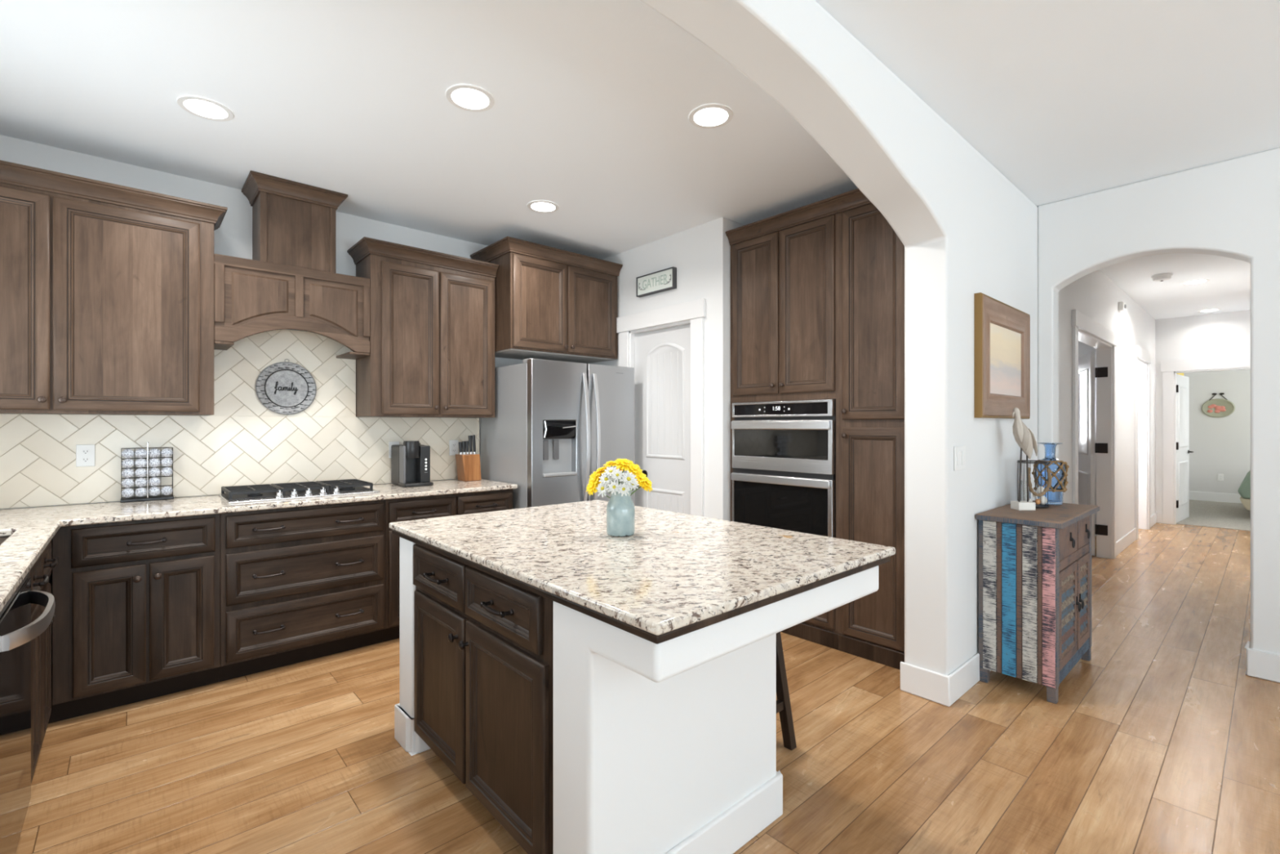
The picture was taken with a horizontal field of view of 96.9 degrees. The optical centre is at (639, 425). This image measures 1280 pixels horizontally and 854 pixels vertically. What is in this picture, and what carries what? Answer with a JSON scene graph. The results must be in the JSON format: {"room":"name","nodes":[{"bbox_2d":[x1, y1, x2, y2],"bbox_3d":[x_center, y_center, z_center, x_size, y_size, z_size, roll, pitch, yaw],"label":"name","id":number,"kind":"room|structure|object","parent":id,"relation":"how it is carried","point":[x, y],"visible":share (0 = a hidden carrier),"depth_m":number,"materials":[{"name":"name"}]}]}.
{"room":"kitchen","nodes":[
{"label":"kitchen","id":0,"kind":"room"},
{"bbox_2d":[0,134,523,663],"bbox_3d":[-2.022,-0.055,3.921,4.180,2.770,0.120,0,0,-42],"label":"wall","id":1,"kind":"structure","parent":0,"point":[233,237],"depth_m":3.40,"materials":[{"name":"white paint"}]},
{"bbox_2d":[0,160,227,415],"bbox_3d":[-2.863,-0.626,2.830,1.267,1.138,0.380,0,0,-42],"label":"upper cabinet","id":2,"kind":"object","parent":1,"relation":"attached to","point":[107,289],"visible":1,"depth_m":2.81,"materials":[{"name":"brown wood"}]},
{"bbox_2d":[0,329,479,508],"bbox_3d":[-2.368,-0.098,3.522,2.928,1.024,0.012,0,0,-42],"label":"backsplash","id":3,"kind":"structure","parent":1,"relation":"attached to","point":[244,442],"depth_m":3.45,"materials":[{"name":"beige tile"}]},
{"bbox_2d":[75,444,94,466],"bbox_3d":[-2.934,0.161,3.000,0.072,0.116,0.010,0,0,-42],"label":"wall outlet","id":4,"kind":"object","parent":3,"relation":"attached to","point":[85,454],"visible":1,"depth_m":3.00,"materials":[{"name":"white plastic"}]},
{"bbox_2d":[80,448,89,454],"bbox_3d":[-2.934,0.140,3.000,0.033,0.033,0.009,0,0,-42],"label":"socket","id":5,"kind":"object","parent":4,"relation":"attached to","point":[83,451],"depth_m":3.00,"materials":[{"name":"grey plastic"}]},
{"bbox_2d":[255,359,316,414],"bbox_3d":[-2.248,-0.243,3.608,0.336,0.355,0.018,0,0,-42],"label":"wall plaque","id":6,"kind":"object","parent":3,"relation":"attached to","point":[283,388],"visible":1,"depth_m":3.60,"materials":[{"name":"metal"}]},
{"bbox_2d":[388,441,399,457],"bbox_3d":[-1.758,0.175,4.053,0.072,0.116,0.010,0,0,-42],"label":"wall outlet","id":7,"kind":"object","parent":3,"relation":"attached to","point":[390,443],"visible":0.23,"depth_m":4.04,"materials":[{"name":"white plastic"}]},
{"bbox_2d":[448,440,457,455],"bbox_3d":[-1.428,0.173,4.349,0.072,0.116,0.010,0,0,-42],"label":"wall outlet","id":8,"kind":"object","parent":3,"relation":"attached to","point":[453,444],"visible":0.94,"depth_m":4.34,"materials":[{"name":"white plastic"}]},
{"bbox_2d":[213,170,370,359],"bbox_3d":[-2.138,-0.944,3.495,0.811,0.988,0.357,0,0,-42],"label":"range hood","id":9,"kind":"object","parent":1,"relation":"attached to","point":[291,281],"visible":0.97,"depth_m":3.38,"materials":[{"name":"brown wood"}]},
{"bbox_2d":[346,236,498,417],"bbox_3d":[-1.521,-0.624,4.032,0.933,1.133,0.380,0,0,-42],"label":"upper cabinet","id":10,"kind":"object","parent":1,"relation":"attached to","point":[432,337],"visible":1,"depth_m":3.88,"materials":[{"name":"brown wood"}]},
{"bbox_2d":[470,235,622,363],"bbox_3d":[-0.740,-0.943,4.585,1.064,0.787,0.597,0,0,-42],"label":"upper cabinet","id":11,"kind":"object","parent":1,"relation":"attached to","point":[551,303],"visible":0.94,"depth_m":4.32,"materials":[{"name":"brown wood"}]},
{"bbox_2d":[0,0,1279,319],"bbox_3d":[3.975,-1.490,3.057,18.200,0.100,9.450,0,0,-42],"label":"ceiling","id":12,"kind":"structure","parent":0,"point":[594,100],"depth_m":2.50,"materials":[{"name":"white paint"}]},
{"bbox_2d":[176,95,234,121],"bbox_3d":[-1.973,-1.437,2.577,0.208,0.004,0.208,0,0,-42],"label":"recessed light","id":13,"kind":"object","parent":12,"relation":"in","point":[201,107],"visible":1,"depth_m":2.57,"materials":[{"name":"white plastic"}]},
{"bbox_2d":[445,84,494,111],"bbox_3d":[-0.747,-1.437,2.496,0.208,0.004,0.208,0,0,-42],"label":"recessed light","id":14,"kind":"object","parent":12,"relation":"in","point":[467,97],"visible":1,"depth_m":2.49,"materials":[{"name":"white plastic"}]},
{"bbox_2d":[527,200,559,213],"bbox_3d":[-0.637,-1.437,3.732,0.208,0.004,0.208,0,0,-42],"label":"recessed light","id":15,"kind":"object","parent":12,"relation":"in","point":[539,206],"visible":1,"depth_m":3.73,"materials":[{"name":"white plastic"}]},
{"bbox_2d":[688,103,733,128],"bbox_3d":[0.330,-1.437,2.642,0.208,0.004,0.208,0,0,-42],"label":"recessed light","id":16,"kind":"object","parent":12,"relation":"in","point":[710,116],"visible":1,"depth_m":2.63,"materials":[{"name":"white plastic"}]},
{"bbox_2d":[1151,272,1172,281],"bbox_3d":[5.001,-1.409,5.433,0.150,0.060,0.149,0,0,-42],"label":"smoke detector","id":17,"kind":"object","parent":12,"relation":"attached to","point":[1166,276],"visible":1,"depth_m":5.39,"materials":[{"name":"white plastic"}]},
{"bbox_2d":[1181,279,1209,284],"bbox_3d":[5.575,-1.437,5.691,0.208,0.004,0.208,0,0,-42],"label":"recessed light","id":18,"kind":"object","parent":12,"relation":"in","point":[1199,281],"visible":1,"depth_m":5.69,"materials":[{"name":"white plastic"}]},
{"bbox_2d":[15,499,1279,853],"bbox_3d":[3.975,1.376,3.057,18.200,0.108,9.450,0,0,-42],"label":"floor","id":19,"kind":"structure","parent":0,"point":[1162,741],"depth_m":2.27,"materials":[{"name":"brown wood"}]},
{"bbox_2d":[0,571,55,853],"bbox_3d":[-2.001,0.896,1.466,0.674,0.868,0.604,0,0,-42],"label":"dishwasher","id":20,"kind":"object","parent":19,"relation":"on","point":[17,631],"visible":0.84,"depth_m":1.60,"materials":[{"name":"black metal"}]},
{"bbox_2d":[0,536,58,782],"bbox_3d":[-2.534,0.889,2.009,0.656,0.882,0.904,0,0,-42],"label":"base cabinet","id":21,"kind":"object","parent":19,"relation":"on","point":[40,572],"visible":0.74,"depth_m":2.07,"materials":[{"name":"brown wood"}]},
{"bbox_2d":[48,513,220,723],"bbox_3d":[-2.576,0.889,2.876,0.669,0.882,0.678,0,0,-42],"label":"base cabinet","id":22,"kind":"object","parent":19,"relation":"on","point":[137,612],"visible":0.96,"depth_m":2.66,"materials":[{"name":"brown wood"}]},
{"bbox_2d":[218,499,385,681],"bbox_3d":[-2.027,0.889,3.369,0.805,0.882,0.676,0,0,-42],"label":"base cabinet","id":23,"kind":"object","parent":19,"relation":"on","point":[298,584],"visible":0.98,"depth_m":3.12,"materials":[{"name":"brown wood"}]},
{"bbox_2d":[382,488,512,642],"bbox_3d":[-1.406,0.889,3.924,0.859,0.882,0.678,0,0,-42],"label":"base cabinet","id":24,"kind":"object","parent":19,"relation":"on","point":[401,509],"visible":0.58,"depth_m":3.52,"materials":[{"name":"brown wood"}]},
{"bbox_2d":[413,543,553,853],"bbox_3d":[-0.350,0.896,2.115,0.698,0.867,1.015,0,0,-42],"label":"base cabinet","id":25,"kind":"object","parent":19,"relation":"on","point":[483,642],"visible":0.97,"depth_m":1.79,"materials":[{"name":"brown wood"}]},
{"bbox_2d":[480,358,634,509],"bbox_3d":[-0.631,0.434,4.464,0.936,1.792,0.847,0,0,-42],"label":"refrigerator","id":26,"kind":"object","parent":19,"relation":"on","point":[554,424],"visible":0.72,"depth_m":4.13,"materials":[{"name":"grey metal"}]},
{"bbox_2d":[391,529,890,853],"bbox_3d":[-0.103,0.886,2.167,1.093,0.888,1.638,0,0,-42],"label":"kitchen island","id":27,"kind":"object","parent":19,"relation":"on","point":[665,743],"visible":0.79,"depth_m":1.56,"materials":[{"name":"white paint"}]},
{"bbox_2d":[389,499,895,635],"bbox_3d":[-0.100,0.429,2.178,1.125,0.026,1.664,0,0,-42],"label":"island countertop","id":28,"kind":"structure","parent":27,"relation":"on","point":[676,571],"depth_m":1.81,"materials":[{"name":"beige stone"}]},
{"bbox_2d":[606,488,635,536],"bbox_3d":[-0.074,0.328,2.160,0.108,0.176,0.108,0,0,-42],"label":"flower vase","id":29,"kind":"object","parent":28,"relation":"on","point":[620,510],"visible":0.8,"depth_m":2.12,"materials":[{"name":"blue glass"}]},
{"bbox_2d":[586,480,609,497],"bbox_3d":[-0.165,0.244,2.170,0.068,0.085,0.107,0,0,21],"label":"flower","id":30,"kind":"object","parent":29,"relation":"in","point":[591,488],"visible":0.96,"depth_m":2.13,"materials":[{"name":"yellow plant"}]},
{"bbox_2d":[588,471,608,486],"bbox_3d":[-0.152,0.214,2.185,0.074,0.088,0.122,0,0,21],"label":"flower","id":31,"kind":"object","parent":29,"relation":"in","point":[593,477],"visible":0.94,"depth_m":2.14,"materials":[{"name":"yellow plant"}]},
{"bbox_2d":[595,483,609,497],"bbox_3d":[-0.111,0.244,2.140,0.062,0.072,0.112,0,0,42],"label":"daisy","id":32,"kind":"object","parent":29,"relation":"in","point":[601,489],"visible":0.85,"depth_m":2.10,"materials":[{"name":"white plant"}]},
{"bbox_2d":[599,473,614,489],"bbox_3d":[-0.112,0.216,2.130,0.058,0.076,0.105,0,0,20],"label":"daisy","id":33,"kind":"object","parent":29,"relation":"in","point":[603,480],"visible":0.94,"depth_m":2.09,"materials":[{"name":"white plant"}]},
{"bbox_2d":[603,466,617,481],"bbox_3d":[-0.114,0.204,2.128,0.057,0.098,0.088,0,0,-14],"label":"daisy","id":34,"kind":"object","parent":29,"relation":"in","point":[609,472],"visible":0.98,"depth_m":2.10,"materials":[{"name":"white plant"}]},
{"bbox_2d":[606,480,621,494],"bbox_3d":[-0.083,0.233,2.100,0.051,0.065,0.098,0,0,20],"label":"daisy","id":35,"kind":"object","parent":29,"relation":"in","point":[614,486],"visible":1,"depth_m":2.06,"materials":[{"name":"white plant"}]},
{"bbox_2d":[610,468,624,483],"bbox_3d":[-0.068,0.191,2.108,0.049,0.063,0.091,0,0,28],"label":"daisy","id":36,"kind":"object","parent":29,"relation":"in","point":[617,474],"visible":1,"depth_m":2.08,"materials":[{"name":"white plant"}]},
{"bbox_2d":[617,483,630,496],"bbox_3d":[-0.048,0.238,2.096,0.047,0.054,0.092,0,0,21],"label":"daisy","id":37,"kind":"object","parent":29,"relation":"in","point":[624,489],"visible":1,"depth_m":2.06,"materials":[{"name":"white plant"}]},
{"bbox_2d":[616,458,633,483],"bbox_3d":[-0.054,0.188,2.175,0.074,0.119,0.083,0,0,5],"label":"flower","id":38,"kind":"object","parent":29,"relation":"in","point":[624,461],"visible":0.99,"depth_m":2.16,"materials":[{"name":"yellow plant"}]},
{"bbox_2d":[619,470,636,488],"bbox_3d":[-0.042,0.206,2.121,0.064,0.077,0.120,0,0,1],"label":"daisy","id":39,"kind":"object","parent":29,"relation":"in","point":[628,478],"visible":0.98,"depth_m":2.07,"materials":[{"name":"white plant"}]},
{"bbox_2d":[625,463,642,475],"bbox_3d":[-0.039,0.196,2.164,0.090,0.100,0.065,0,0,31],"label":"flower","id":40,"kind":"object","parent":29,"relation":"in","point":[634,468],"visible":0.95,"depth_m":2.15,"materials":[{"name":"yellow plant"}]},
{"bbox_2d":[631,471,648,490],"bbox_3d":[-0.021,0.228,2.154,0.102,0.107,0.071,0,0,29],"label":"flower","id":41,"kind":"object","parent":29,"relation":"in","point":[640,476],"visible":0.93,"depth_m":2.13,"materials":[{"name":"yellow plant"}]},
{"bbox_2d":[631,477,653,493],"bbox_3d":[-0.009,0.238,2.153,0.112,0.098,0.070,0,0,7],"label":"flower","id":42,"kind":"object","parent":29,"relation":"in","point":[648,486],"visible":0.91,"depth_m":2.14,"materials":[{"name":"yellow plant"}]},
{"bbox_2d":[725,195,839,649],"bbox_3d":[1.123,-0.007,3.860,0.687,2.674,0.820,0,0,-42],"label":"tall cabinet","id":43,"kind":"object","parent":19,"relation":"on","point":[784,267],"visible":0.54,"depth_m":3.59,"materials":[{"name":"brown wood"}]},
{"bbox_2d":[731,399,835,537],"bbox_3d":[1.099,0.420,3.831,0.610,1.149,0.759,0,0,-42],"label":"wall oven","id":44,"kind":"object","parent":43,"relation":"in","point":[784,473],"visible":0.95,"depth_m":3.60,"materials":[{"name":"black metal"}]},
{"bbox_2d":[776,631,796,750],"bbox_3d":[0.365,1.012,2.381,0.368,0.635,0.438,0,0,-42],"label":"bar stool","id":45,"kind":"object","parent":19,"relation":"on","point":[783,702],"visible":0.14,"depth_m":2.34,"materials":[{"name":"brown wood"}]},
{"bbox_2d":[834,188,904,669],"bbox_3d":[1.548,-0.007,3.385,0.687,2.674,0.454,0,0,-42],"label":"pantry cabinet","id":46,"kind":"object","parent":19,"relation":"on","point":[872,254],"visible":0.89,"depth_m":3.19,"materials":[{"name":"brown wood"}]},
{"bbox_2d":[975,500,1099,703],"bbox_3d":[2.172,0.894,3.075,0.856,0.872,0.369,0,0,-42],"label":"cabinet","id":47,"kind":"object","parent":19,"relation":"on","point":[1035,566],"visible":0.98,"depth_m":2.83,"materials":[{"name":"multicoloured wood"}]},
{"bbox_2d":[1010,407,1037,510],"bbox_3d":[2.079,0.181,3.077,0.122,0.553,0.078,0,0,1],"label":"carving","id":48,"kind":"object","parent":47,"relation":"on","point":[1024,436],"visible":1,"depth_m":3.06,"materials":[{"name":"white wood"}]},
{"bbox_2d":[1017,459,1052,508],"bbox_3d":[2.202,0.329,3.167,0.152,0.257,0.182,0,0,9],"label":"wire lantern","id":49,"kind":"object","parent":47,"relation":"on","point":[1024,484],"visible":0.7,"depth_m":3.13,"materials":[{"name":"grey metal"}]},
{"bbox_2d":[1031,442,1069,505],"bbox_3d":[2.378,0.280,3.288,0.177,0.354,0.174,0,0,-42],"label":"vase","id":50,"kind":"object","parent":47,"relation":"on","point":[1059,468],"visible":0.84,"depth_m":3.23,"materials":[{"name":"blue glass"}]},
{"bbox_2d":[1237,470,1250,510],"bbox_3d":[9.702,0.966,7.904,1.800,0.712,1.830,0,0,-42],"label":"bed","id":51,"kind":"object","parent":19,"relation":"on","point":[1244,490],"visible":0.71,"depth_m":7.93,"materials":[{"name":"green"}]},
{"bbox_3d":[-1.535,0.889,0.893,0.656,0.882,0.858,0,0,-42],"label":"cabinet","id":52,"kind":"object","parent":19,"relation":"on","visible":0},
{"bbox_2d":[0,479,517,611],"bbox_3d":[-1.395,0.431,2.412,2.896,0.030,2.936,0,0,-42],"label":"countertop","id":53,"kind":"structure","parent":52,"relation":"on","point":[30,531],"depth_m":2.76,"materials":[{"name":"beige stone"}]},
{"bbox_2d":[120,441,173,502],"bbox_3d":[-2.726,0.253,3.139,0.223,0.324,0.070,0,0,-42],"label":"rack","id":54,"kind":"object","parent":53,"relation":"on","point":[132,499],"visible":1,"depth_m":3.13,"materials":[{"name":"black metal"}]},
{"bbox_2d":[121,488,133,497],"bbox_3d":[-2.788,0.367,3.086,0.051,0.051,0.044,0,0,-42],"label":"pod","id":55,"kind":"object","parent":54,"relation":"in","point":[127,492],"visible":1,"depth_m":3.07,"materials":[{"name":"grey"}]},
{"bbox_2d":[121,478,133,487],"bbox_3d":[-2.788,0.314,3.086,0.051,0.051,0.044,0,0,-42],"label":"pod","id":56,"kind":"object","parent":54,"relation":"in","point":[127,482],"visible":1,"depth_m":3.07,"materials":[{"name":"grey plastic"}]},
{"bbox_2d":[121,468,133,477],"bbox_3d":[-2.788,0.260,3.086,0.051,0.051,0.044,0,0,-42],"label":"pod","id":57,"kind":"object","parent":54,"relation":"in","point":[127,473],"visible":1,"depth_m":3.07,"materials":[{"name":"grey"}]},
{"bbox_2d":[121,458,133,467],"bbox_3d":[-2.788,0.207,3.086,0.051,0.051,0.044,0,0,-42],"label":"pod","id":58,"kind":"object","parent":54,"relation":"in","point":[126,463],"visible":1,"depth_m":3.07,"materials":[{"name":"grey plastic"}]},
{"bbox_2d":[121,448,133,457],"bbox_3d":[-2.788,0.154,3.086,0.051,0.051,0.044,0,0,-42],"label":"pod","id":59,"kind":"object","parent":54,"relation":"in","point":[126,453],"visible":1,"depth_m":3.07,"materials":[{"name":"metal"}]},
{"bbox_2d":[134,487,146,496],"bbox_3d":[-2.748,0.367,3.122,0.051,0.051,0.044,0,0,-42],"label":"pod","id":60,"kind":"object","parent":54,"relation":"in","point":[140,491],"visible":1,"depth_m":3.10,"materials":[{"name":"grey"}]},
{"bbox_2d":[134,477,146,487],"bbox_3d":[-2.748,0.314,3.122,0.051,0.051,0.044,0,0,-42],"label":"pod","id":61,"kind":"object","parent":54,"relation":"in","point":[141,482],"visible":1,"depth_m":3.10,"materials":[{"name":"grey"}]},
{"bbox_2d":[134,467,146,477],"bbox_3d":[-2.748,0.260,3.122,0.051,0.051,0.044,0,0,-42],"label":"pod","id":62,"kind":"object","parent":54,"relation":"in","point":[140,472],"visible":1,"depth_m":3.10,"materials":[{"name":"grey"}]},
{"bbox_2d":[134,457,146,467],"bbox_3d":[-2.748,0.207,3.122,0.051,0.051,0.044,0,0,-42],"label":"pod","id":63,"kind":"object","parent":54,"relation":"in","point":[140,463],"visible":1,"depth_m":3.10,"materials":[{"name":"grey"}]},
{"bbox_2d":[134,448,146,457],"bbox_3d":[-2.748,0.154,3.122,0.051,0.051,0.044,0,0,-42],"label":"pod","id":64,"kind":"object","parent":54,"relation":"in","point":[140,453],"visible":1,"depth_m":3.10,"materials":[{"name":"grey"}]},
{"bbox_2d":[148,467,159,476],"bbox_3d":[-2.707,0.260,3.159,0.051,0.051,0.044,0,0,-42],"label":"pod","id":65,"kind":"object","parent":54,"relation":"in","point":[153,472],"visible":1,"depth_m":3.14,"materials":[{"name":"grey"}]},
{"bbox_2d":[148,486,160,495],"bbox_3d":[-2.707,0.367,3.159,0.051,0.051,0.044,0,0,-42],"label":"pod","id":66,"kind":"object","parent":54,"relation":"in","point":[154,491],"visible":1,"depth_m":3.14,"materials":[{"name":"grey"}]},
{"bbox_2d":[148,476,160,486],"bbox_3d":[-2.707,0.314,3.159,0.051,0.051,0.044,0,0,-42],"label":"pod","id":67,"kind":"object","parent":54,"relation":"in","point":[154,481],"visible":1,"depth_m":3.14,"materials":[{"name":"grey plastic"}]},
{"bbox_2d":[148,457,160,466],"bbox_3d":[-2.707,0.207,3.159,0.051,0.051,0.044,0,0,-42],"label":"pod","id":68,"kind":"object","parent":54,"relation":"in","point":[153,462],"visible":1,"depth_m":3.14,"materials":[{"name":"grey plastic"}]},
{"bbox_2d":[148,448,160,457],"bbox_3d":[-2.707,0.154,3.159,0.051,0.051,0.044,0,0,-42],"label":"pod","id":69,"kind":"object","parent":54,"relation":"in","point":[154,452],"visible":1,"depth_m":3.14,"materials":[{"name":"grey"}]},
{"bbox_2d":[160,466,172,475],"bbox_3d":[-2.667,0.260,3.195,0.051,0.051,0.044,0,0,-42],"label":"pod","id":70,"kind":"object","parent":54,"relation":"in","point":[166,471],"visible":1,"depth_m":3.18,"materials":[{"name":"grey"}]},
{"bbox_2d":[160,485,172,494],"bbox_3d":[-2.667,0.367,3.195,0.051,0.051,0.044,0,0,-42],"label":"pod","id":71,"kind":"object","parent":54,"relation":"in","point":[166,490],"visible":1,"depth_m":3.18,"materials":[{"name":"grey"}]},
{"bbox_2d":[160,457,172,466],"bbox_3d":[-2.667,0.207,3.195,0.051,0.051,0.044,0,0,-42],"label":"pod","id":72,"kind":"object","parent":54,"relation":"in","point":[166,461],"visible":1,"depth_m":3.18,"materials":[{"name":"grey"}]},
{"bbox_2d":[160,448,172,457],"bbox_3d":[-2.667,0.154,3.195,0.051,0.051,0.044,0,0,-42],"label":"pod","id":73,"kind":"object","parent":54,"relation":"in","point":[166,452],"visible":1,"depth_m":3.18,"materials":[{"name":"grey"}]},
{"bbox_2d":[218,479,379,503],"bbox_3d":[-2.052,0.389,3.431,0.762,0.054,0.480,0,0,-42],"label":"cooktop","id":74,"kind":"object","parent":53,"relation":"in","point":[273,491],"visible":1,"depth_m":3.33,"materials":[{"name":"metal"}]},
{"bbox_2d":[391,440,433,487],"bbox_3d":[-1.590,0.261,3.946,0.193,0.309,0.300,0,0,-42],"label":"coffee maker","id":75,"kind":"object","parent":53,"relation":"on","point":[410,460],"visible":1,"depth_m":3.90,"materials":[{"name":"black plastic"}]},
{"bbox_2d":[398,481,433,487],"bbox_3d":[-1.535,0.404,3.885,0.193,0.023,0.135,0,0,-42],"label":"drip tray","id":76,"kind":"object","parent":75,"relation":"on","point":[406,484],"depth_m":3.84,"materials":[{"name":"black plastic"}]},
{"bbox_2d":[455,453,480,481],"bbox_3d":[-1.293,0.317,4.266,0.149,0.197,0.130,0,0,-42],"label":"knife block","id":77,"kind":"object","parent":53,"relation":"on","point":[468,465],"visible":0.92,"depth_m":4.22,"materials":[{"name":"orange wood"}]},
{"bbox_2d":[468,435,472,453],"bbox_3d":[-1.276,0.148,4.267,0.034,0.141,0.017,0,0,-42],"label":"kitchen knife","id":78,"kind":"object","parent":77,"relation":"on","point":[469,436],"visible":1,"depth_m":4.26,"materials":[{"name":"black plastic"}]},
{"bbox_2d":[471,435,475,453],"bbox_3d":[-1.256,0.146,4.286,0.034,0.144,0.017,0,0,-42],"label":"kitchen knife","id":79,"kind":"object","parent":77,"relation":"on","point":[473,442],"visible":0.94,"depth_m":4.28,"materials":[{"name":"black plastic"}]},
{"bbox_2d":[586,217,733,520],"bbox_3d":[0.061,-0.055,4.586,0.120,2.770,1.670,0,0,-42],"label":"wall","id":80,"kind":"structure","parent":0,"point":[700,255],"depth_m":4.01,"materials":[{"name":"white paint"}]},
{"bbox_2d":[635,266,676,297],"bbox_3d":[0.123,-1.105,4.396,0.039,0.155,0.415,0,0,-42],"label":"wall sign","id":81,"kind":"object","parent":80,"relation":"attached to","point":[664,280],"visible":1,"depth_m":4.37,"materials":[{"name":"grey wood"}]},
{"bbox_2d":[616,297,706,516],"bbox_3d":[0.181,0.215,4.431,0.148,2.230,0.970,0,0,-42],"label":"trim","id":82,"kind":"structure","parent":80,"relation":"attached to","point":[693,313],"depth_m":4.10,"materials":[{"name":"white paint"}]},
{"bbox_2d":[634,324,690,514],"bbox_3d":[0.164,0.285,4.416,0.104,2.070,0.660,0,0,-42],"label":"door","id":83,"kind":"structure","parent":80,"relation":"in","point":[662,357],"depth_m":4.41,"materials":[{"name":"white paint"}]},
{"bbox_2d":[640,0,1155,675],"bbox_3d":[1.635,-0.055,2.985,14.620,2.770,0.205,0,0,-42],"label":"wall","id":84,"kind":"structure","parent":0,"point":[964,228],"depth_m":2.76,"materials":[{"name":"white paint"}]},
{"bbox_2d":[900,652,991,706],"bbox_3d":[1.958,1.258,3.274,1.554,0.145,0.233,0,0,-42],"label":"baseboard","id":85,"kind":"structure","parent":84,"relation":"attached to","point":[930,685],"depth_m":2.76,"materials":[{"name":"white paint"}]},
{"bbox_2d":[953,445,965,471],"bbox_3d":[1.571,0.161,2.780,0.140,0.118,0.012,0,0,-42],"label":"light switch","id":86,"kind":"object","parent":84,"relation":"attached to","point":[959,451],"visible":1,"depth_m":2.76,"materials":[{"name":"white plastic"}]},
{"bbox_2d":[974,292,1030,418],"bbox_3d":[2.061,-0.359,3.200,0.860,0.642,0.040,0,0,-42],"label":"framed picture","id":87,"kind":"object","parent":84,"relation":"attached to","point":[1002,331],"visible":1,"depth_m":3.13,"materials":[{"name":"brown wood"}]},
{"bbox_2d":[1078,351,1107,555],"bbox_3d":[4.768,0.284,6.062,0.126,2.068,0.857,0,0,23],"label":"door","id":88,"kind":"structure","parent":84,"relation":"in","point":[1087,372],"depth_m":5.84,"materials":[{"name":"white paint"}]},
{"bbox_2d":[1071,309,1117,559],"bbox_3d":[4.086,0.205,5.158,1.810,2.250,0.148,0,0,-42],"label":"trim","id":89,"kind":"structure","parent":84,"relation":"attached to","point":[1086,330],"depth_m":5.64,"materials":[{"name":"white paint"}]},
{"bbox_2d":[1118,301,1126,311],"bbox_3d":[5.013,-1.230,5.885,0.120,0.090,0.060,0,0,-42],"label":"door chime","id":90,"kind":"object","parent":84,"relation":"attached to","point":[1122,305],"visible":1,"depth_m":5.86,"materials":[{"name":"white plastic"}]},
{"bbox_2d":[1115,512,1156,555],"bbox_3d":[4.861,1.260,5.781,5.816,0.140,0.014,0,0,-42],"label":"baseboard","id":91,"kind":"structure","parent":84,"relation":"attached to","point":[1124,542],"depth_m":6.22,"materials":[{"name":"white paint"}]},
{"bbox_2d":[1134,345,1151,539],"bbox_3d":[6.116,0.205,6.976,1.120,2.250,0.148,0,0,-42],"label":"trim","id":92,"kind":"structure","parent":84,"relation":"attached to","point":[1143,358],"depth_m":7.24,"materials":[{"name":"white paint"}]},
{"bbox_2d":[1078,341,1096,536],"bbox_3d":[4.745,-0.055,7.667,0.100,2.770,2.710,0,0,-42],"label":"wall","id":93,"kind":"structure","parent":0,"point":[1083,348],"depth_m":6.82,"materials":[{"name":"white paint"}]},
{"bbox_2d":[1094,364,1096,439],"bbox_3d":[5.209,-0.270,7.149,0.060,0.900,0.900,0,0,-42],"label":"window","id":94,"kind":"structure","parent":93,"relation":"in","point":[1095,365],"depth_m":6.81,"materials":[{"name":"white paint"}]},
{"bbox_2d":[1037,147,1279,653],"bbox_3d":[4.706,-0.055,1.483,0.150,2.770,6.130,0,0,-42],"label":"wall","id":95,"kind":"structure","parent":0,"point":[1230,208],"depth_m":3.11,"materials":[{"name":"white paint"}]},
{"bbox_2d":[1244,640,1279,682],"bbox_3d":[4.672,1.258,1.510,0.164,0.145,6.016,0,0,-42],"label":"baseboard","id":96,"kind":"structure","parent":95,"relation":"attached to","point":[1262,664],"depth_m":2.97,"materials":[{"name":"white paint"}]},
{"bbox_2d":[1155,310,1250,512],"bbox_3d":[8.302,-0.055,6.409,0.120,2.770,3.670,0,0,-42],"label":"wall","id":97,"kind":"structure","parent":0,"point":[1228,334],"depth_m":7.48,"materials":[{"name":"white paint"}]},
{"bbox_2d":[1156,512,1162,523],"bbox_3d":[7.056,1.260,7.699,0.014,0.140,0.085,0,0,-42],"label":"baseboard","id":98,"kind":"structure","parent":97,"relation":"attached to","point":[1159,515],"depth_m":7.69,"materials":[{"name":"white paint"}]},
{"bbox_2d":[1176,373,1193,522],"bbox_3d":[7.545,0.314,7.869,0.860,2.008,0.154,0,0,-42],"label":"door","id":99,"kind":"structure","parent":97,"relation":"in","point":[1183,451],"depth_m":7.87,"materials":[{"name":"white paint"}]},
{"bbox_2d":[1160,355,1250,524],"bbox_3d":[7.463,0.230,7.325,0.148,2.200,1.075,0,0,-42],"label":"trim","id":100,"kind":"structure","parent":97,"relation":"attached to","point":[1170,368],"depth_m":7.59,"materials":[{"name":"white paint"}]},
{"bbox_2d":[1183,369,1250,493],"bbox_3d":[10.866,-0.055,8.927,0.100,2.770,4.000,0,0,-42],"label":"wall","id":101,"kind":"structure","parent":0,"point":[1220,445],"depth_m":9.80,"materials":[{"name":"white paint"}]},
{"bbox_2d":[1189,490,1241,502],"bbox_3d":[10.840,1.250,8.870,0.014,0.160,3.750,0,0,-42],"label":"baseboard","id":102,"kind":"structure","parent":101,"relation":"attached to","point":[1197,495],"depth_m":9.83,"materials":[{"name":"white paint"}]},
{"bbox_2d":[1201,392,1235,417],"bbox_3d":[9.995,-0.344,9.801,0.027,0.428,0.410,0,0,-42],"label":"oval plaque","id":103,"kind":"object","parent":101,"relation":"attached to","point":[1216,407],"visible":1,"depth_m":9.80,"materials":[{"name":"beige"}]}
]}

